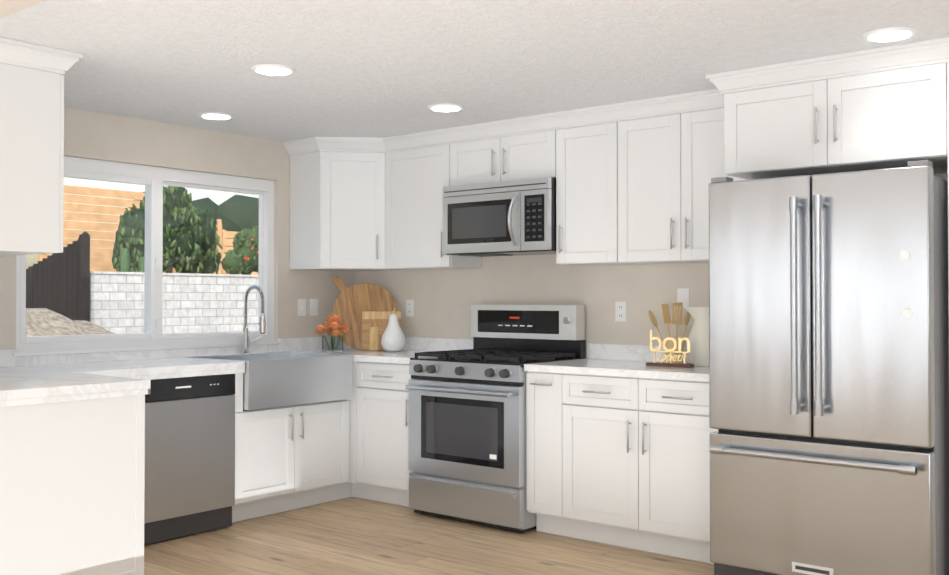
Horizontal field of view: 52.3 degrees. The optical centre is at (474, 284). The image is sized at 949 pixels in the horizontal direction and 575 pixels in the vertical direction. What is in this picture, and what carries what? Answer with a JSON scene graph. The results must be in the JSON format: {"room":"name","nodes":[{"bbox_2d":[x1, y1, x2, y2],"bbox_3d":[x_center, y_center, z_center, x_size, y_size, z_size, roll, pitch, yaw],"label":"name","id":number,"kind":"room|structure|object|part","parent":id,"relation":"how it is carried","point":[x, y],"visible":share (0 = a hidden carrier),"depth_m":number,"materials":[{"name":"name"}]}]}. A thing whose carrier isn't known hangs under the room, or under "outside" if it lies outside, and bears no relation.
{"room":"kitchen","nodes":[
{"label":"kitchen","id":0,"kind":"room"},
{"bbox_2d":[0,0,45,17],"bbox_3d":[-2.079,-1.021,0.129,6.985,0.041,5.649,-1,-1,39],"label":"ceiling","id":1,"kind":"structure","parent":0,"point":[8,7],"depth_m":3.31,"materials":[{"name":"white paint"}]},
{"bbox_2d":[0,37,71,255],"bbox_3d":[-2.020,-0.558,4.128,0.423,0.850,0.332,-1,-1,39],"label":"upper cabinet","id":2,"kind":"object","parent":0,"relation":"attached to","point":[31,93],"depth_m":4.01,"materials":[{"name":"white wood"}]},
{"bbox_3d":[-0.220,-0.934,4.440,4.154,0.088,3.081,-1,-1,39],"label":"cab crown","id":3,"kind":"part","parent":2,"relation":"part of","materials":[{"name":"white wood"}]},
{"bbox_2d":[0,107,354,349],"bbox_3d":[-3.713,0.163,3.534,0.127,2.311,8.890,-1,-1,39],"label":"wall","id":4,"kind":"structure","parent":0,"point":[105,137],"depth_m":6.01,"materials":[{"name":"beige paint"}]},
{"bbox_2d":[16,156,273,352],"bbox_3d":[-1.897,-0.157,5.764,0.092,1.082,1.730,-1,-1,39],"label":"window","id":5,"kind":"structure","parent":4,"relation":"in","point":[152,180],"depth_m":5.73,"materials":[{"name":"white plastic"}]},
{"bbox_2d":[0,337,353,364],"bbox_3d":[-1.846,0.391,5.701,0.019,0.089,3.159,-1,-1,39],"label":"backsplash","id":6,"kind":"structure","parent":4,"relation":"attached to","point":[7,356],"depth_m":5.64,"materials":[{"name":"white stone"}]},
{"bbox_2d":[298,299,305,315],"bbox_3d":[-1.167,0.156,6.548,0.012,0.114,0.071,-1,-1,39],"label":"light switch","id":7,"kind":"object","parent":4,"relation":"attached to","point":[301,307],"visible":1,"depth_m":6.54,"materials":[{"name":"white plastic"}]},
{"bbox_2d":[310,299,317,315],"bbox_3d":[-1.100,0.157,6.631,0.012,0.114,0.071,-1,-1,39],"label":"light switch","id":8,"kind":"object","parent":4,"relation":"attached to","point":[313,307],"visible":1,"depth_m":6.63,"materials":[{"name":"white plastic"}]},
{"bbox_2d":[144,497,713,574],"bbox_3d":[-1.015,1.314,1.401,6.985,0.051,9.017,-1,-1,39],"label":"floor","id":9,"kind":"structure","parent":0,"point":[353,536],"depth_m":4.86,"materials":[{"name":"brown wood"}]},
{"bbox_2d":[0,389,150,574],"bbox_3d":[-2.141,0.892,4.327,1.285,0.876,0.681,-1,-1,39],"label":"base cabinet","id":10,"kind":"object","parent":9,"relation":"on","point":[72,469],"depth_m":3.94,"materials":[{"name":"white wood"}]},
{"bbox_2d":[0,365,151,400],"bbox_3d":[-2.136,0.435,4.327,1.304,0.038,0.714,-1,-1,39],"label":"countertop","id":11,"kind":"structure","parent":10,"relation":"on","point":[17,383],"depth_m":4.08,"materials":[{"name":"white stone"}]},
{"bbox_2d":[24,357,244,376],"bbox_3d":[-1.847,0.448,5.203,0.644,0.038,1.009,-1,-1,39],"label":"countertop","id":12,"kind":"structure","parent":10,"relation":"on","point":[147,366],"depth_m":5.09,"materials":[{"name":"white stone"}]},
{"bbox_2d":[187,352,351,409],"bbox_3d":[-1.235,0.571,5.869,0.583,0.272,0.790,-1,-1,39],"label":"farmhouse sink","id":13,"kind":"object","parent":12,"relation":"in","point":[275,379],"visible":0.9,"depth_m":5.69,"materials":[{"name":"silver metal"}]},
{"bbox_2d":[144,374,234,544],"bbox_3d":[-1.755,0.914,5.296,0.620,0.839,0.610,-1,-1,39],"label":"dishwasher","id":14,"kind":"object","parent":9,"relation":"on","point":[189,455],"visible":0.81,"depth_m":5.11,"materials":[{"name":"grey metal"}]},
{"bbox_2d":[232,393,351,522],"bbox_3d":[-1.291,1.035,5.893,0.623,0.635,0.894,-1,-1,39],"label":"base cabinet","id":15,"kind":"object","parent":9,"relation":"on","point":[287,458],"depth_m":5.68,"materials":[{"name":"white wood"}]},
{"bbox_2d":[352,361,363,498],"bbox_3d":[-0.773,0.923,6.452,0.721,0.876,0.625,-1,-1,39],"label":"base cabinet","id":16,"kind":"object","parent":9,"relation":"on","point":[357,366],"depth_m":6.02,"materials":[{"name":"white wood"}]},
{"bbox_2d":[364,361,412,506],"bbox_3d":[-0.372,0.918,6.126,0.547,0.876,0.625,-1,-1,39],"label":"base cabinet","id":17,"kind":"object","parent":9,"relation":"on","point":[386,397],"depth_m":5.88,"materials":[{"name":"white wood"}]},
{"bbox_2d":[288,349,435,364],"bbox_3d":[-0.612,0.464,6.317,1.152,0.038,0.644,-1,-1,39],"label":"countertop","id":18,"kind":"structure","parent":17,"relation":"on","point":[402,357],"depth_m":6.07,"materials":[{"name":"white stone"}]},
{"bbox_2d":[241,285,265,353],"bbox_3d":[-1.362,0.222,6.104,0.217,0.437,0.130,-1,-1,39],"label":"faucet","id":19,"kind":"object","parent":18,"relation":"on","point":[246,341],"visible":1,"depth_m":6.10,"materials":[{"name":"silver metal"}]},
{"bbox_2d":[313,315,351,351],"bbox_3d":[-0.940,0.323,6.404,0.271,0.244,0.245,-1,-1,39],"label":"flower vase","id":20,"kind":"object","parent":18,"relation":"on","point":[331,343],"visible":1,"depth_m":6.37,"materials":[{"name":"clear glass"}]},
{"bbox_2d":[331,275,398,349],"bbox_3d":[-0.744,0.193,6.583,0.460,0.509,0.085,0,-1,-4],"label":"round cutting board","id":21,"kind":"object","parent":18,"relation":"on","point":[351,303],"visible":0.65,"depth_m":6.58,"materials":[{"name":"brown wood"}]},
{"bbox_2d":[362,311,400,350],"bbox_3d":[-0.627,0.315,6.527,0.264,0.264,0.050,0,-1,-4],"label":"cutting board","id":22,"kind":"object","parent":18,"relation":"on","point":[374,324],"visible":0.62,"depth_m":6.52,"materials":[{"name":"brown wood"}]},
{"bbox_2d":[381,308,405,351],"bbox_3d":[-0.536,0.299,6.383,0.163,0.290,0.163,-1,-1,39],"label":"pear","id":23,"kind":"object","parent":18,"relation":"on","point":[393,338],"visible":1,"depth_m":6.33,"materials":[{"name":"white ceramic"}]},
{"bbox_2d":[405,305,585,532],"bbox_3d":[0.114,0.732,5.645,0.807,1.219,0.719,-1,-1,39],"label":"range","id":24,"kind":"object","parent":9,"relation":"on","point":[466,435],"visible":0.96,"depth_m":5.46,"materials":[{"name":"grey metal"}]},
{"bbox_2d":[526,373,571,536],"bbox_3d":[0.587,0.907,5.345,0.294,0.876,0.624,-1,-1,39],"label":"base cabinet","id":25,"kind":"object","parent":9,"relation":"on","point":[548,395],"depth_m":5.12,"materials":[{"name":"white wood"}]},
{"bbox_2d":[572,373,717,563],"bbox_3d":[0.984,0.902,5.022,0.955,0.876,0.624,-1,-1,39],"label":"base cabinet","id":26,"kind":"object","parent":9,"relation":"on","point":[616,445],"depth_m":4.76,"materials":[{"name":"white wood"}]},
{"bbox_2d":[524,357,708,380],"bbox_3d":[0.909,0.446,5.078,1.138,0.038,0.644,-1,-1,39],"label":"countertop","id":27,"kind":"structure","parent":26,"relation":"on","point":[591,366],"depth_m":4.93,"materials":[{"name":"white stone"}]},
{"bbox_2d":[648,302,690,362],"bbox_3d":[1.063,0.264,5.264,0.250,0.330,0.096,-1,-1,39],"label":"utensil crock","id":28,"kind":"object","parent":27,"relation":"on","point":[666,320],"visible":0.65,"depth_m":5.23,"materials":[{"name":"brown wood"}]},
{"bbox_2d":[646,330,693,366],"bbox_3d":[1.015,0.332,5.020,0.249,0.187,0.046,-1,-1,33],"label":"sign","id":29,"kind":"object","parent":27,"relation":"on","point":[670,364],"visible":1,"depth_m":5.01,"materials":[{"name":"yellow wood"}]},
{"bbox_2d":[683,307,708,366],"bbox_3d":[1.227,0.272,5.061,0.252,0.307,0.213,-1,-1,39],"label":"pitcher","id":30,"kind":"object","parent":27,"relation":"on","point":[698,353],"visible":0.4,"depth_m":5.00,"materials":[{"name":"white ceramic"}]},
{"bbox_2d":[709,160,948,574],"bbox_3d":[1.634,0.421,4.311,0.925,1.798,0.874,-1,-1,39],"label":"fridge","id":31,"kind":"object","parent":9,"relation":"on","point":[940,448],"depth_m":3.97,"materials":[{"name":"grey metal"}]},
{"bbox_3d":[1.409,0.363,4.036,0.909,1.692,0.163,-1,-1,39],"label":"fridge handle","id":32,"kind":"part","parent":31,"relation":"part of","materials":[{"name":"silver metal"}]},
{"bbox_3d":[1.429,0.389,4.060,0.925,1.697,0.072,-1,-1,39],"label":"fridge door","id":33,"kind":"part","parent":31,"relation":"part of","materials":[{"name":"silver metal"}]},
{"bbox_2d":[0,0,948,141],"bbox_3d":[-1.015,-1.048,1.435,6.985,0.051,9.017,-1,-1,39],"label":"ceiling","id":34,"kind":"structure","parent":0,"point":[377,68],"depth_m":4.07,"materials":[{"name":"white paint"}]},
{"bbox_2d":[198,112,233,119],"bbox_3d":[-1.469,-0.957,5.496,0.198,0.012,0.198,-1,-1,39],"label":"recessed light","id":35,"kind":"object","parent":34,"relation":"in","point":[216,115],"visible":1,"depth_m":5.46,"materials":[{"name":"white plastic"}]},
{"bbox_2d":[251,64,294,75],"bbox_3d":[-0.914,-0.973,4.392,0.198,0.012,0.198,-1,-1,39],"label":"recessed light","id":36,"kind":"object","parent":34,"relation":"in","point":[273,69],"visible":1,"depth_m":4.36,"materials":[{"name":"white plastic"}]},
{"bbox_2d":[428,103,463,111],"bbox_3d":[-0.156,-0.961,5.262,0.198,0.012,0.198,-1,-1,39],"label":"recessed light","id":37,"kind":"object","parent":34,"relation":"in","point":[445,107],"visible":1,"depth_m":5.22,"materials":[{"name":"white plastic"}]},
{"bbox_2d":[863,27,916,41],"bbox_3d":[1.635,-0.982,3.806,0.198,0.012,0.198,-1,-1,39],"label":"recessed light","id":38,"kind":"object","parent":34,"relation":"in","point":[889,34],"visible":0.98,"depth_m":3.77,"materials":[{"name":"white plastic"}]},
{"bbox_2d":[355,174,947,358],"bbox_3d":[1.793,0.182,4.863,6.985,2.311,0.127,-1,-1,39],"label":"wall","id":39,"kind":"structure","parent":0,"point":[444,300],"depth_m":5.86,"materials":[{"name":"beige paint"}]},
{"bbox_2d":[288,137,395,270],"bbox_3d":[-0.789,-0.524,6.497,0.666,0.850,0.609,-1,-1,39],"label":"upper cabinet","id":40,"kind":"object","parent":39,"relation":"attached to","point":[339,185],"depth_m":6.30,"materials":[{"name":"white wood"}]},
{"bbox_2d":[406,300,413,315],"bbox_3d":[-0.441,0.161,6.597,0.071,0.114,0.007,-1,-1,39],"label":"electrical outlet","id":41,"kind":"object","parent":39,"relation":"attached to","point":[409,307],"visible":1,"depth_m":6.59,"materials":[{"name":"white plastic"}]},
{"bbox_2d":[388,128,481,269],"bbox_3d":[-0.303,-0.527,6.260,0.607,0.850,0.362,-1,-1,39],"label":"upper cabinet","id":42,"kind":"object","parent":39,"relation":"attached to","point":[417,162],"depth_m":6.13,"materials":[{"name":"white wood"}]},
{"bbox_2d":[448,113,555,185],"bbox_3d":[0.253,-0.778,5.838,0.787,0.360,0.319,-1,-1,39],"label":"upper cabinet","id":43,"kind":"object","parent":39,"relation":"attached to","point":[519,148],"depth_m":5.69,"materials":[{"name":"white wood"}]},
{"bbox_2d":[443,177,555,256],"bbox_3d":[0.207,-0.388,5.777,0.785,0.418,0.458,-1,-1,39],"label":"microwave","id":44,"kind":"object","parent":43,"relation":"attached to","point":[510,218],"visible":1,"depth_m":5.63,"materials":[{"name":"silver metal"}]},
{"bbox_2d":[403,337,687,360],"bbox_3d":[0.351,0.395,5.936,3.087,0.089,0.019,-1,-1,39],"label":"backsplash","id":45,"kind":"structure","parent":39,"relation":"attached to","point":[613,352],"depth_m":5.62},
{"bbox_2d":[556,102,627,265],"bbox_3d":[0.739,-0.539,5.438,0.462,0.850,0.319,-1,-1,39],"label":"upper cabinet","id":46,"kind":"object","parent":39,"relation":"attached to","point":[592,142],"depth_m":5.31,"materials":[{"name":"white wood"}]},
{"bbox_2d":[615,302,625,321],"bbox_3d":[0.841,0.157,5.552,0.071,0.114,0.007,-1,-1,39],"label":"electrical outlet","id":47,"kind":"object","parent":39,"relation":"attached to","point":[620,311],"visible":1,"depth_m":5.55,"materials":[{"name":"white plastic"}]},
{"bbox_2d":[628,85,719,264],"bbox_3d":[1.137,-0.544,5.114,0.812,0.850,0.319,-1,-1,39],"label":"upper cabinet","id":48,"kind":"object","parent":39,"relation":"attached to","point":[674,140],"depth_m":5.00,"materials":[{"name":"white wood"}]},
{"bbox_2d":[677,288,688,308],"bbox_3d":[1.146,0.077,5.306,0.071,0.114,0.005,-1,-1,39],"label":"switch plate","id":49,"kind":"object","parent":39,"relation":"attached to","point":[683,295],"visible":0.83,"depth_m":5.30,"materials":[{"name":"white plastic"}]},
{"bbox_2d":[720,37,948,180],"bbox_3d":[1.729,-0.745,4.438,0.957,0.466,0.624,-1,-1,39],"label":"upper cabinet","id":50,"kind":"object","parent":39,"relation":"attached to","point":[887,107],"depth_m":4.17,"materials":[{"name":"white wood"}]},
{"label":"outside","id":51,"kind":"structure","parent":0,"visible":0},
{"bbox_3d":[-7.534,2.033,17.926,23.995,0.508,29.972,-1,-1,39],"label":"ground","id":52,"kind":"structure","parent":51,"visible":0},
{"bbox_2d":[26,232,89,321],"bbox_3d":[-6.107,0.500,13.930,1.951,2.444,0.114,-1,-1,39],"label":"fence","id":53,"kind":"object","parent":52,"relation":"on","point":[48,299],"depth_m":13.70,"materials":[{"name":"black wood"}]},
{"bbox_2d":[90,271,257,334],"bbox_3d":[-2.635,0.813,16.671,0.208,1.892,8.509,-1,-1,39],"label":"blocks","id":54,"kind":"object","parent":52,"relation":"on","point":[131,293],"depth_m":14.39},
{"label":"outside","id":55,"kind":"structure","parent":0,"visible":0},
{"bbox_2d":[26,308,115,336],"bbox_3d":[-4.092,0.730,11.044,4.623,2.002,5.334,-1,-1,39],"label":"dirt ground","id":56,"kind":"structure","parent":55,"point":[64,323],"depth_m":10.84,"materials":[{"name":"beige gravel"}]},
{"bbox_3d":[-6.389,0.996,25.282,16.497,1.778,17.145,-1,-1,39],"label":"ground","id":57,"kind":"structure","parent":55,"visible":0},
{"bbox_2d":[120,248,144,271],"bbox_3d":[-5.261,-0.284,14.873,0.224,0.533,0.460,-1,-1,39],"label":"cactus","id":58,"kind":"object","parent":57,"relation":"on","point":[125,257],"depth_m":14.69,"materials":[{"name":"green plant"}]},
{"bbox_2d":[38,185,257,274],"bbox_3d":[-5.320,-0.823,18.456,0.114,1.689,6.096,-1,-1,39],"label":"garden fence slats","id":59,"kind":"object","parent":57,"relation":"on","point":[68,235],"depth_m":16.87,"materials":[{"name":"brown wood"}]},
{"bbox_2d":[112,186,222,273],"bbox_3d":[-5.146,-0.859,16.233,0.939,1.738,2.046,-1,-1,39],"label":"tree","id":60,"kind":"object","parent":57,"relation":"on","point":[131,223],"depth_m":16.11,"materials":[{"name":"green plant"}]},
{"bbox_2d":[127,192,258,246],"bbox_3d":[-6.947,-1.136,25.289,1.819,2.536,4.863,-1,-1,39],"label":"tree","id":61,"kind":"object","parent":57,"relation":"on","point":[252,215],"depth_m":25.44,"materials":[{"name":"green plant"}]},
{"bbox_2d":[220,225,258,274],"bbox_3d":[-3.935,-0.515,16.954,0.596,1.061,1.151,-1,-1,39],"label":"bush","id":62,"kind":"object","parent":57,"relation":"on","point":[237,258],"depth_m":16.71,"materials":[{"name":"green plant"}]}
]}

